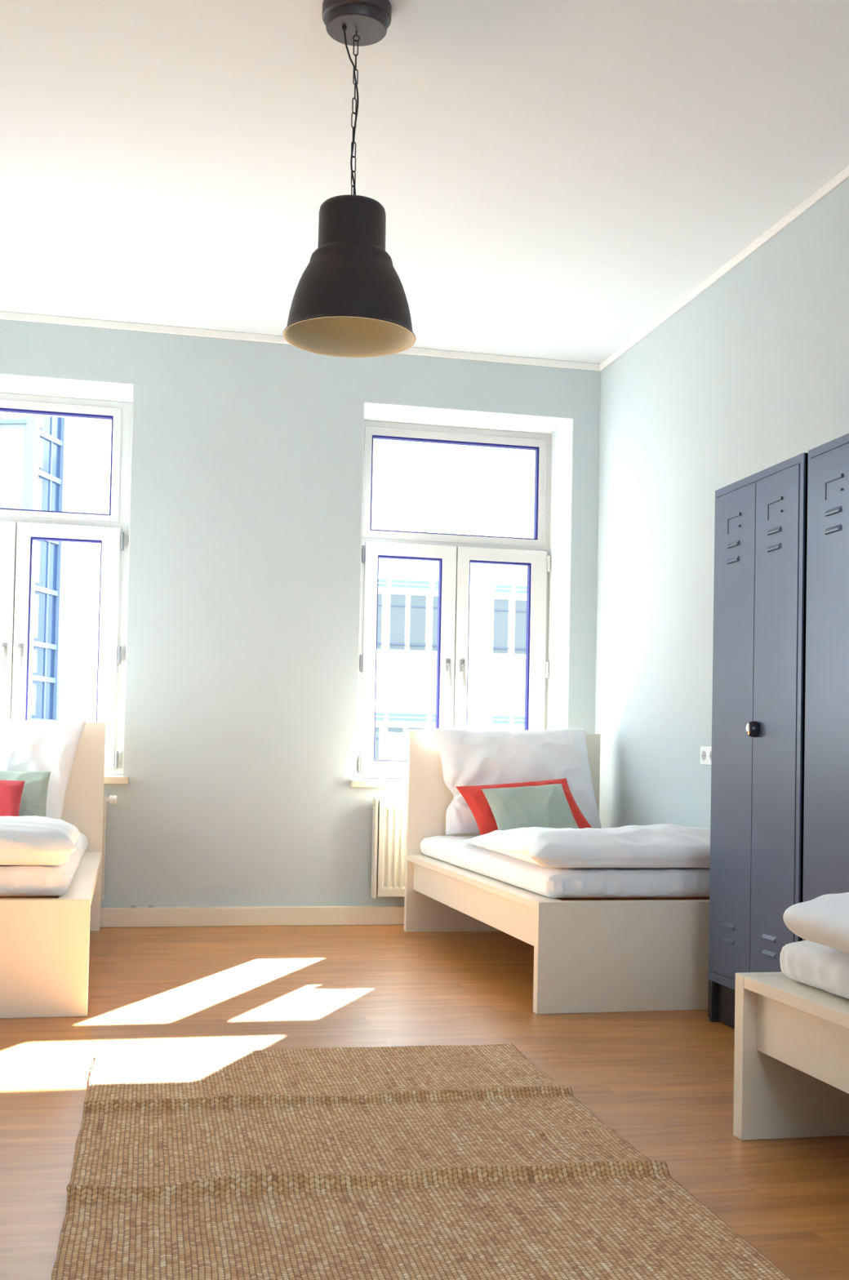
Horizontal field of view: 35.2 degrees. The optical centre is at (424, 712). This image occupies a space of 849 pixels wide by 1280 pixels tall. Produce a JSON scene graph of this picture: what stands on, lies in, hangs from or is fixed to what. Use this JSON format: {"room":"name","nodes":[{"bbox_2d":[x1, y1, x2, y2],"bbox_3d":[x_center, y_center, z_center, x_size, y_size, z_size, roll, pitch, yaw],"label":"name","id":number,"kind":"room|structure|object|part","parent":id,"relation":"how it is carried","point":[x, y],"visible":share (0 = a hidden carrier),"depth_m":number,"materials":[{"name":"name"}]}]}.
{"room":"dormitory","nodes":[
{"label":"dormitory","id":0,"kind":"room"},
{"bbox_2d":[0,319,600,907],"bbox_3d":[-0.972,-0.363,7.056,3.750,3.120,0.588,2,-2,-13],"label":"wall","id":1,"kind":"structure","parent":0,"point":[243,622],"depth_m":6.78,"materials":[{"name":"paint"}]},
{"bbox_2d":[0,392,133,784],"bbox_3d":[-2.070,-0.652,6.713,1.194,1.993,0.488,2,-2,-13],"label":"window","id":2,"kind":"structure","parent":1,"relation":"in","point":[19,528],"depth_m":6.94,"materials":[{"name":"white wood"}]},
{"bbox_3d":[-2.140,-0.279,6.812,0.031,0.150,0.048,2,-2,-13],"label":"handle","id":3,"kind":"part","parent":2,"relation":"part of","materials":[{"name":"silver metal"}]},
{"bbox_3d":[-2.365,-0.355,6.825,0.511,1.263,0.075,2,-2,-13],"label":"sash","id":4,"kind":"part","parent":2,"relation":"part of","materials":[{"name":"white wood"}]},
{"bbox_3d":[-2.062,-0.277,6.829,0.031,0.150,0.048,2,-2,-13],"label":"handle","id":5,"kind":"part","parent":2,"relation":"part of","materials":[{"name":"silver metal"}]},
{"bbox_3d":[-1.858,-0.341,6.939,0.520,1.263,0.075,2,-2,-13],"label":"sash","id":6,"kind":"part","parent":2,"relation":"part of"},
{"bbox_3d":[-2.083,0.324,6.654,1.194,0.037,0.428,2,-2,-13],"label":"sill","id":7,"kind":"part","parent":2,"relation":"part of","materials":[{"name":"white wood"}]},
{"bbox_2d":[0,373,133,776],"bbox_3d":[-2.092,-0.652,6.811,1.144,1.997,0.587,2,-2,-13],"label":"window frame","id":8,"kind":"structure","parent":1,"relation":"attached to","point":[9,383],"depth_m":6.76,"materials":[{"name":"white paint"}]},
{"bbox_2d":[101,794,116,900],"bbox_3d":[-2.004,0.643,6.438,1.010,0.510,0.112,2,-2,-13],"label":"radiator","id":9,"kind":"object","parent":1,"relation":"attached to","point":[112,799],"visible":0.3,"depth_m":6.49,"materials":[{"name":"metal"}]},
{"bbox_2d":[100,905,404,927],"bbox_3d":[-0.930,1.022,6.706,3.750,0.093,0.046,2,-2,-13],"label":"baseboard","id":10,"kind":"structure","parent":1,"relation":"attached to","point":[110,917],"depth_m":6.69,"materials":[{"name":"white wood"}]},
{"bbox_2d":[0,311,600,371],"bbox_3d":[-0.875,-1.911,6.810,3.750,0.038,0.012,2,-2,-13],"label":"trim","id":11,"kind":"structure","parent":1,"relation":"attached to","point":[3,315],"depth_m":6.78,"materials":[{"name":"white paint"}]},
{"bbox_2d":[370,797,406,898],"bbox_3d":[0.218,0.703,6.940,1.004,0.510,0.112,2,-2,-13],"label":"radiator","id":12,"kind":"object","parent":1,"relation":"attached to","point":[389,815],"visible":0.21,"depth_m":6.80,"materials":[{"name":"metal"}]},
{"bbox_3d":[0.194,0.703,6.947,0.904,0.485,0.012,2,-2,-13],"label":"panel","id":13,"kind":"part","parent":12,"relation":"part of","materials":[{"name":"metal"}]},
{"bbox_2d":[378,798,406,800],"bbox_3d":[0.205,0.455,6.927,0.912,0.011,0.068,2,-2,-13],"label":"grille","id":14,"kind":"object","parent":12,"relation":"attached to","point":[380,799],"depth_m":6.81,"materials":[{"name":"metal"}]},
{"bbox_2d":[351,420,551,788],"bbox_3d":[0.179,-0.592,7.221,1.194,1.993,0.488,2,-2,-13],"label":"window","id":15,"kind":"structure","parent":1,"relation":"in","point":[455,553],"depth_m":7.36,"materials":[{"name":"white wood"}]},
{"bbox_3d":[0.166,0.385,7.162,1.194,0.037,0.428,2,-2,-13],"label":"sill","id":16,"kind":"part","parent":15,"relation":"part of","materials":[{"name":"white wood"}]},
{"bbox_3d":[-0.091,-0.293,7.338,0.511,1.263,0.075,2,-2,-13],"label":"sash","id":17,"kind":"part","parent":15,"relation":"part of","materials":[{"name":"white wood"}]},
{"bbox_3d":[0.134,-0.217,7.325,0.031,0.150,0.048,2,-2,-13],"label":"handle","id":18,"kind":"part","parent":15,"relation":"part of","materials":[{"name":"silver metal"}]},
{"bbox_3d":[0.212,-0.215,7.342,0.031,0.150,0.048,2,-2,-13],"label":"handle","id":19,"kind":"part","parent":15,"relation":"part of","materials":[{"name":"silver metal"}]},
{"bbox_3d":[0.416,-0.280,7.452,0.520,1.263,0.075,2,-2,-13],"label":"sash","id":20,"kind":"part","parent":15,"relation":"part of","materials":[{"name":"white wood"}]},
{"bbox_2d":[355,401,573,780],"bbox_3d":[0.157,-0.591,7.318,1.144,1.997,0.587,2,-2,-13],"label":"window frame","id":21,"kind":"structure","parent":1,"relation":"attached to","point":[561,428],"depth_m":7.29,"materials":[{"name":"white paint"}]},
{"bbox_2d":[0,0,848,364],"bbox_3d":[-0.024,-2.125,3.064,4.150,0.200,8.880,2,-2,-13],"label":"ceiling","id":22,"kind":"structure","parent":0,"point":[550,178],"depth_m":4.70,"materials":[{"name":"white paint"}]},
{"bbox_2d":[283,0,416,357],"bbox_3d":[-0.201,-1.531,3.788,0.375,0.950,0.375,2,-2,-13],"label":"pendant lamp","id":23,"kind":"object","parent":22,"relation":"hanging from","point":[349,300],"visible":1,"depth_m":3.71,"materials":[{"name":"grey metal"}]},
{"bbox_3d":[-0.207,-1.245,3.780,0.375,0.378,0.375,2,-2,-13],"label":"lamp shade","id":24,"kind":"part","parent":23,"relation":"part of","materials":[{"name":"black metal"}]},
{"bbox_3d":[-0.211,-1.685,3.784,0.050,0.511,0.018,2,-2,-13],"label":"cord","id":25,"kind":"part","parent":23,"relation":"part of","materials":[{"name":"black metal"}]},
{"bbox_2d":[0,924,848,1279],"bbox_3d":[-0.045,1.028,2.780,3.750,0.120,8.092,2,-2,-13],"label":"floor","id":26,"kind":"structure","parent":0,"point":[663,1081],"depth_m":4.08,"materials":[{"name":"brown wood"}]},
{"bbox_2d":[0,721,106,1018],"bbox_3d":[-1.811,0.509,5.319,1.000,1.000,2.118,2,-2,-12],"label":"frame","id":27,"kind":"object","parent":26,"relation":"on","point":[45,940],"visible":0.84,"depth_m":4.37,"materials":[{"name":"wood"}]},
{"bbox_2d":[0,832,88,896],"bbox_3d":[-1.817,0.573,5.314,0.889,0.104,2.004,2,-2,-12],"label":"mattress","id":28,"kind":"object","parent":27,"relation":"on","point":[15,880],"visible":0.45,"depth_m":4.43,"materials":[{"name":"white fabric"}]},
{"bbox_2d":[0,779,25,816],"bbox_3d":[-1.951,0.408,5.766,0.419,0.258,0.191,1,-2,-11],"label":"cushion","id":29,"kind":"object","parent":28,"relation":"on","point":[11,791],"visible":0.62,"depth_m":5.79,"materials":[{"name":"red fabric"}]},
{"bbox_2d":[0,770,50,817],"bbox_3d":[-1.923,0.396,5.939,0.499,0.277,0.198,1,-2,-11],"label":"cushion","id":30,"kind":"object","parent":28,"relation":"on","point":[33,798],"visible":0.58,"depth_m":5.96,"materials":[{"name":"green fabric"}]},
{"bbox_2d":[0,815,80,865],"bbox_3d":[-1.736,0.437,4.981,0.903,0.150,1.440,2,-2,-12],"label":"duvet","id":31,"kind":"object","parent":28,"relation":"on","point":[28,840],"visible":1,"depth_m":4.39,"materials":[{"name":"white fabric"}]},
{"bbox_2d":[0,720,86,819],"bbox_3d":[-2.010,0.278,6.183,0.844,0.506,0.246,1,-2,-9],"label":"pillow","id":32,"kind":"object","parent":28,"relation":"on","point":[25,745],"visible":0.62,"depth_m":6.19,"materials":[{"name":"white fabric"}]},
{"bbox_3d":[-1.593,0.792,4.298,1.000,0.381,0.045,2,-2,-12],"label":"footboard","id":33,"kind":"part","parent":27,"relation":"part of","materials":[{"name":"wood"}]},
{"bbox_3d":[-2.036,0.534,6.331,1.000,1.000,0.045,2,-2,-12],"label":"headboard","id":34,"kind":"part","parent":27,"relation":"part of","materials":[{"name":"wood"}]},
{"bbox_2d":[51,1043,790,1279],"bbox_3d":[-0.111,0.946,2.804,1.286,0.042,2.336,2,-2,-13],"label":"rug","id":35,"kind":"object","parent":26,"relation":"on","point":[443,1162],"visible":1,"depth_m":2.71,"materials":[{"name":"fabric"}]},
{"bbox_2d":[404,728,709,1013],"bbox_3d":[0.637,0.570,5.731,1.000,1.000,2.118,2,-2,-13],"label":"frame","id":36,"kind":"object","parent":26,"relation":"on","point":[591,955],"visible":0.54,"depth_m":4.70,"materials":[{"name":"wood"}]},
{"bbox_3d":[0.191,0.778,5.621,0.022,0.144,2.029,2,-2,-13],"label":"rail","id":37,"kind":"part","parent":36,"relation":"part of","materials":[{"name":"wood"}]},
{"bbox_3d":[0.399,0.596,6.740,1.000,1.000,0.045,2,-2,-13],"label":"headboard","id":38,"kind":"part","parent":36,"relation":"part of","materials":[{"name":"wood"}]},
{"bbox_2d":[420,835,710,897],"bbox_3d":[0.636,0.636,5.731,0.910,0.102,1.992,2,-2,-13],"label":"mattress","id":39,"kind":"object","parent":36,"relation":"on","point":[552,882],"visible":0.54,"depth_m":4.79,"materials":[{"name":"white fabric"}]},
{"bbox_2d":[432,728,601,835],"bbox_3d":[0.464,0.337,6.621,0.845,0.535,0.234,2,-2,-18],"label":"pillow","id":40,"kind":"object","parent":39,"relation":"on","point":[468,757],"visible":0.73,"depth_m":6.56,"materials":[{"name":"white fabric"}]},
{"bbox_2d":[456,777,591,835],"bbox_3d":[0.479,0.458,6.403,0.648,0.290,0.178,2,-2,-14],"label":"cushion","id":41,"kind":"object","parent":39,"relation":"on","point":[474,797],"visible":0.43,"depth_m":6.38,"materials":[{"name":"red fabric"}]},
{"bbox_2d":[481,783,578,830],"bbox_3d":[0.500,0.461,6.257,0.439,0.257,0.179,2,-2,-16],"label":"cushion","id":42,"kind":"object","parent":39,"relation":"on","point":[547,806],"visible":0.78,"depth_m":6.22,"materials":[{"name":"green fabric"}]},
{"bbox_2d":[462,823,710,867],"bbox_3d":[0.698,0.500,5.426,0.989,0.145,1.412,2,-2,-13],"label":"duvet","id":43,"kind":"object","parent":39,"relation":"on","point":[660,845],"visible":0.84,"depth_m":4.78,"materials":[{"name":"white fabric"}]},
{"bbox_3d":[0.869,0.854,4.713,1.000,0.381,0.045,2,-2,-13],"label":"footboard","id":44,"kind":"part","parent":36,"relation":"part of","materials":[{"name":"wood"}]},
{"bbox_2d":[707,452,808,1027],"bbox_3d":[1.268,0.140,4.300,0.537,1.800,0.610,2,-2,-13],"label":"locker","id":45,"kind":"object","parent":26,"relation":"on","point":[756,870],"visible":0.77,"depth_m":4.22,"materials":[{"name":"metal"}]},
{"bbox_3d":[1.016,0.066,4.392,0.012,1.602,0.286,2,-2,-13],"label":"door","id":46,"kind":"part","parent":45,"relation":"part of","materials":[{"name":"paint"}]},
{"bbox_3d":[1.079,0.059,4.115,0.012,1.602,0.278,2,-2,-13],"label":"door","id":47,"kind":"part","parent":45,"relation":"part of","materials":[{"name":"paint"}]},
{"bbox_2d":[733,972,848,1140],"bbox_3d":[1.457,0.482,2.242,1.000,1.000,2.118,2,-2,-13],"label":"frame","id":48,"kind":"object","parent":26,"relation":"on","point":[791,1044],"visible":1,"depth_m":3.11,"materials":[{"name":"wood"}]},
{"bbox_3d":[1.010,0.690,2.135,0.022,0.144,2.029,2,-2,-13],"label":"rail","id":49,"kind":"part","parent":48,"relation":"part of","materials":[{"name":"wood"}]},
{"bbox_2d":[779,940,848,999],"bbox_3d":[1.460,0.547,2.233,0.910,0.104,1.986,2,-2,-13],"label":"mattress","id":50,"kind":"object","parent":48,"relation":"on","point":[813,964],"visible":0.83,"depth_m":2.92,"materials":[{"name":"white fabric"}]},
{"bbox_2d":[782,892,848,954],"bbox_3d":[1.423,0.427,2.324,1.033,0.139,1.606,2,-2,-13],"label":"duvet","id":51,"kind":"object","parent":50,"relation":"on","point":[824,919],"visible":1,"depth_m":2.80,"materials":[{"name":"white fabric"}]},
{"bbox_2d":[802,433,848,940],"bbox_3d":[1.408,0.124,3.680,0.537,1.800,0.610,2,-2,-13],"label":"locker","id":52,"kind":"object","parent":26,"relation":"on","point":[826,749],"visible":0.59,"depth_m":3.81,"materials":[{"name":"metal"}]},
{"bbox_2d":[595,177,848,828],"bbox_3d":[1.847,-0.411,3.546,0.200,3.120,8.680,2,-2,-13],"label":"wall","id":53,"kind":"structure","parent":0,"point":[749,376],"depth_m":6.03,"materials":[{"name":"paint"}]},
{"bbox_2d":[699,746,711,764],"bbox_3d":[1.223,0.186,5.759,0.012,0.080,0.160,2,-2,-13],"label":"wall socket","id":54,"kind":"object","parent":53,"relation":"attached to","point":[705,751],"visible":0.66,"depth_m":5.78,"materials":[{"name":"white plastic"}]},
{"bbox_2d":[600,164,848,370],"bbox_3d":[1.840,-1.962,3.276,0.012,0.038,8.080,2,-2,-13],"label":"trim","id":55,"kind":"structure","parent":53,"relation":"attached to","point":[843,174],"depth_m":5.59,"materials":[{"name":"white paint"}]},
{"label":"outside","id":56,"kind":"structure","parent":0,"visible":0},
{"bbox_3d":[0.431,7.455,65.382,150.000,0.200,112.320,2,-2,-13],"label":"street","id":57,"kind":"object","parent":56,"visible":0},
{"bbox_2d":[0,413,67,719],"bbox_3d":[-11.068,-7.113,24.349,9.118,26.000,1.251,1,-2,7],"label":"office building","id":58,"kind":"structure","parent":57,"relation":"on","point":[33,448],"depth_m":23.60,"materials":[{"name":"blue glass"}]},
{"bbox_3d":[-6.798,-5.059,23.265,0.150,22.000,0.190,1,-2,11],"label":"corner post","id":59,"kind":"part","parent":58,"relation":"part of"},
{"bbox_2d":[31,683,36,715],"bbox_3d":[-6.842,-0.230,23.319,0.020,0.550,0.260,1,-2,11],"label":"blind","id":60,"kind":"object","parent":58,"relation":"hanging from","point":[33,685],"depth_m":23.39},
{"bbox_2d":[32,648,37,672],"bbox_3d":[-6.828,-0.904,23.339,0.020,0.400,0.260,1,-2,11],"label":"blind","id":61,"kind":"object","parent":58,"relation":"hanging from","point":[34,651],"depth_m":23.39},
{"bbox_2d":[34,593,39,638],"bbox_3d":[-6.812,-1.689,23.363,0.020,0.770,0.260,1,-2,11],"label":"blind","id":62,"kind":"object","parent":58,"relation":"hanging from","point":[36,595],"depth_m":23.43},
{"bbox_2d":[35,541,40,583],"bbox_3d":[-6.793,-2.638,23.391,0.020,0.730,0.260,1,-2,11],"label":"blind","id":63,"kind":"object","parent":58,"relation":"hanging from","point":[37,544],"depth_m":23.45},
{"bbox_2d":[37,478,42,510],"bbox_3d":[-6.773,-3.652,23.422,0.020,0.900,0.260,1,-2,11],"label":"blind","id":64,"kind":"object","parent":58,"relation":"hanging from","point":[39,480],"depth_m":23.48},
{"bbox_2d":[39,439,43,468],"bbox_3d":[-6.755,-4.552,23.449,0.020,0.500,0.260,1,-2,11],"label":"blind","id":65,"kind":"object","parent":58,"relation":"hanging from","point":[41,441],"depth_m":23.50,"materials":[{"name":"white"}]},
{"bbox_2d":[40,415,44,429],"bbox_3d":[-6.738,-5.401,23.474,0.020,0.800,0.260,1,-2,11],"label":"blind","id":66,"kind":"object","parent":58,"relation":"hanging from","point":[42,418],"depth_m":23.52,"materials":[{"name":"white"}]},
{"bbox_3d":[-6.808,-0.219,23.659,0.040,0.660,0.980,1,-2,11],"label":"pane","id":67,"kind":"part","parent":58,"relation":"part of","materials":[{"name":"blue glass"}]},
{"bbox_3d":[-6.794,-0.893,23.679,0.040,0.510,0.980,1,-2,11],"label":"pane","id":68,"kind":"part","parent":58,"relation":"part of","materials":[{"name":"blue glass"}]},
{"bbox_3d":[-6.778,-1.678,23.702,0.040,0.880,0.980,1,-2,11],"label":"pane","id":69,"kind":"part","parent":58,"relation":"part of","materials":[{"name":"blue glass"}]},
{"bbox_3d":[-6.759,-2.627,23.731,0.040,0.840,0.980,1,-2,11],"label":"pane","id":70,"kind":"part","parent":58,"relation":"part of","materials":[{"name":"blue glass"}]},
{"bbox_3d":[-6.739,-3.642,23.761,0.040,1.010,0.980,1,-2,11],"label":"pane","id":71,"kind":"part","parent":58,"relation":"part of","materials":[{"name":"blue glass"}]},
{"bbox_3d":[-6.720,-4.541,23.788,0.040,0.610,0.980,1,-2,11],"label":"pane","id":72,"kind":"part","parent":58,"relation":"part of","materials":[{"name":"blue glass"}]},
{"bbox_3d":[-6.703,-5.390,23.814,0.040,0.910,0.980,1,-2,11],"label":"pane","id":73,"kind":"part","parent":58,"relation":"part of","materials":[{"name":"blue glass"}]},
{"bbox_3d":[-6.683,-5.024,24.347,0.330,22.000,0.100,1,-2,11],"label":"post","id":74,"kind":"part","parent":58,"relation":"part of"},
{"bbox_2d":[355,440,530,779],"bbox_3d":[7.824,-0.198,43.753,33.900,14.100,10.540,2,-2,-13],"label":"apartment building","id":75,"kind":"structure","parent":57,"relation":"on","point":[418,487],"depth_m":37.18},
{"bbox_3d":[-1.470,1.151,36.560,0.440,1.520,0.060,2,-2,-13],"label":"pane","id":76,"kind":"part","parent":75,"relation":"part of","materials":[{"name":"glass"}]},
{"bbox_3d":[-1.396,-2.507,36.669,0.440,1.520,0.060,2,-2,-13],"label":"pane","id":77,"kind":"part","parent":75,"relation":"part of","materials":[{"name":"glass"}]},
{"bbox_3d":[-0.817,1.168,36.707,0.420,1.520,0.060,2,-2,-13],"label":"pane","id":78,"kind":"part","parent":75,"relation":"part of","materials":[{"name":"glass"}]},
{"bbox_3d":[-0.740,-1.877,36.730,0.460,0.050,0.040,2,-2,-13],"label":"rail","id":79,"kind":"part","parent":75,"relation":"part of","materials":[{"name":"blue metal"}]},
{"bbox_3d":[-0.743,-2.489,36.817,0.420,1.520,0.060,2,-2,-13],"label":"pane","id":80,"kind":"part","parent":75,"relation":"part of","materials":[{"name":"glass"}]},
{"bbox_3d":[-0.261,1.183,36.833,0.440,1.520,0.060,2,-2,-13],"label":"pane","id":81,"kind":"part","parent":75,"relation":"part of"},
{"bbox_3d":[-0.184,-1.862,36.855,0.480,0.050,0.040,2,-2,-13],"label":"rail","id":82,"kind":"part","parent":75,"relation":"part of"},
{"bbox_3d":[-0.187,-2.474,36.942,0.440,1.520,0.060,2,-2,-13],"label":"pane","id":83,"kind":"part","parent":75,"relation":"part of","materials":[{"name":"blue glass"}]},
{"bbox_3d":[0.427,-2.458,37.081,0.420,1.520,0.060,2,-2,-13],"label":"pane","id":84,"kind":"part","parent":75,"relation":"part of","materials":[{"name":"glass"}]},
{"bbox_3d":[2.134,-2.412,37.466,0.420,1.520,0.060,2,-2,-13],"label":"pane","id":85,"kind":"part","parent":75,"relation":"part of","materials":[{"name":"blue glass"}]},
{"bbox_3d":[2.137,-1.799,37.379,0.460,0.050,0.040,2,-2,-13],"label":"rail","id":86,"kind":"part","parent":75,"relation":"part of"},
{"bbox_3d":[2.746,-1.783,37.517,0.470,0.050,0.040,2,-2,-13],"label":"rail","id":87,"kind":"part","parent":75,"relation":"part of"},
{"bbox_3d":[2.743,-2.396,37.603,0.430,1.520,0.060,2,-2,-13],"label":"pane","id":88,"kind":"part","parent":75,"relation":"part of","materials":[{"name":"blue glass"}]}
]}

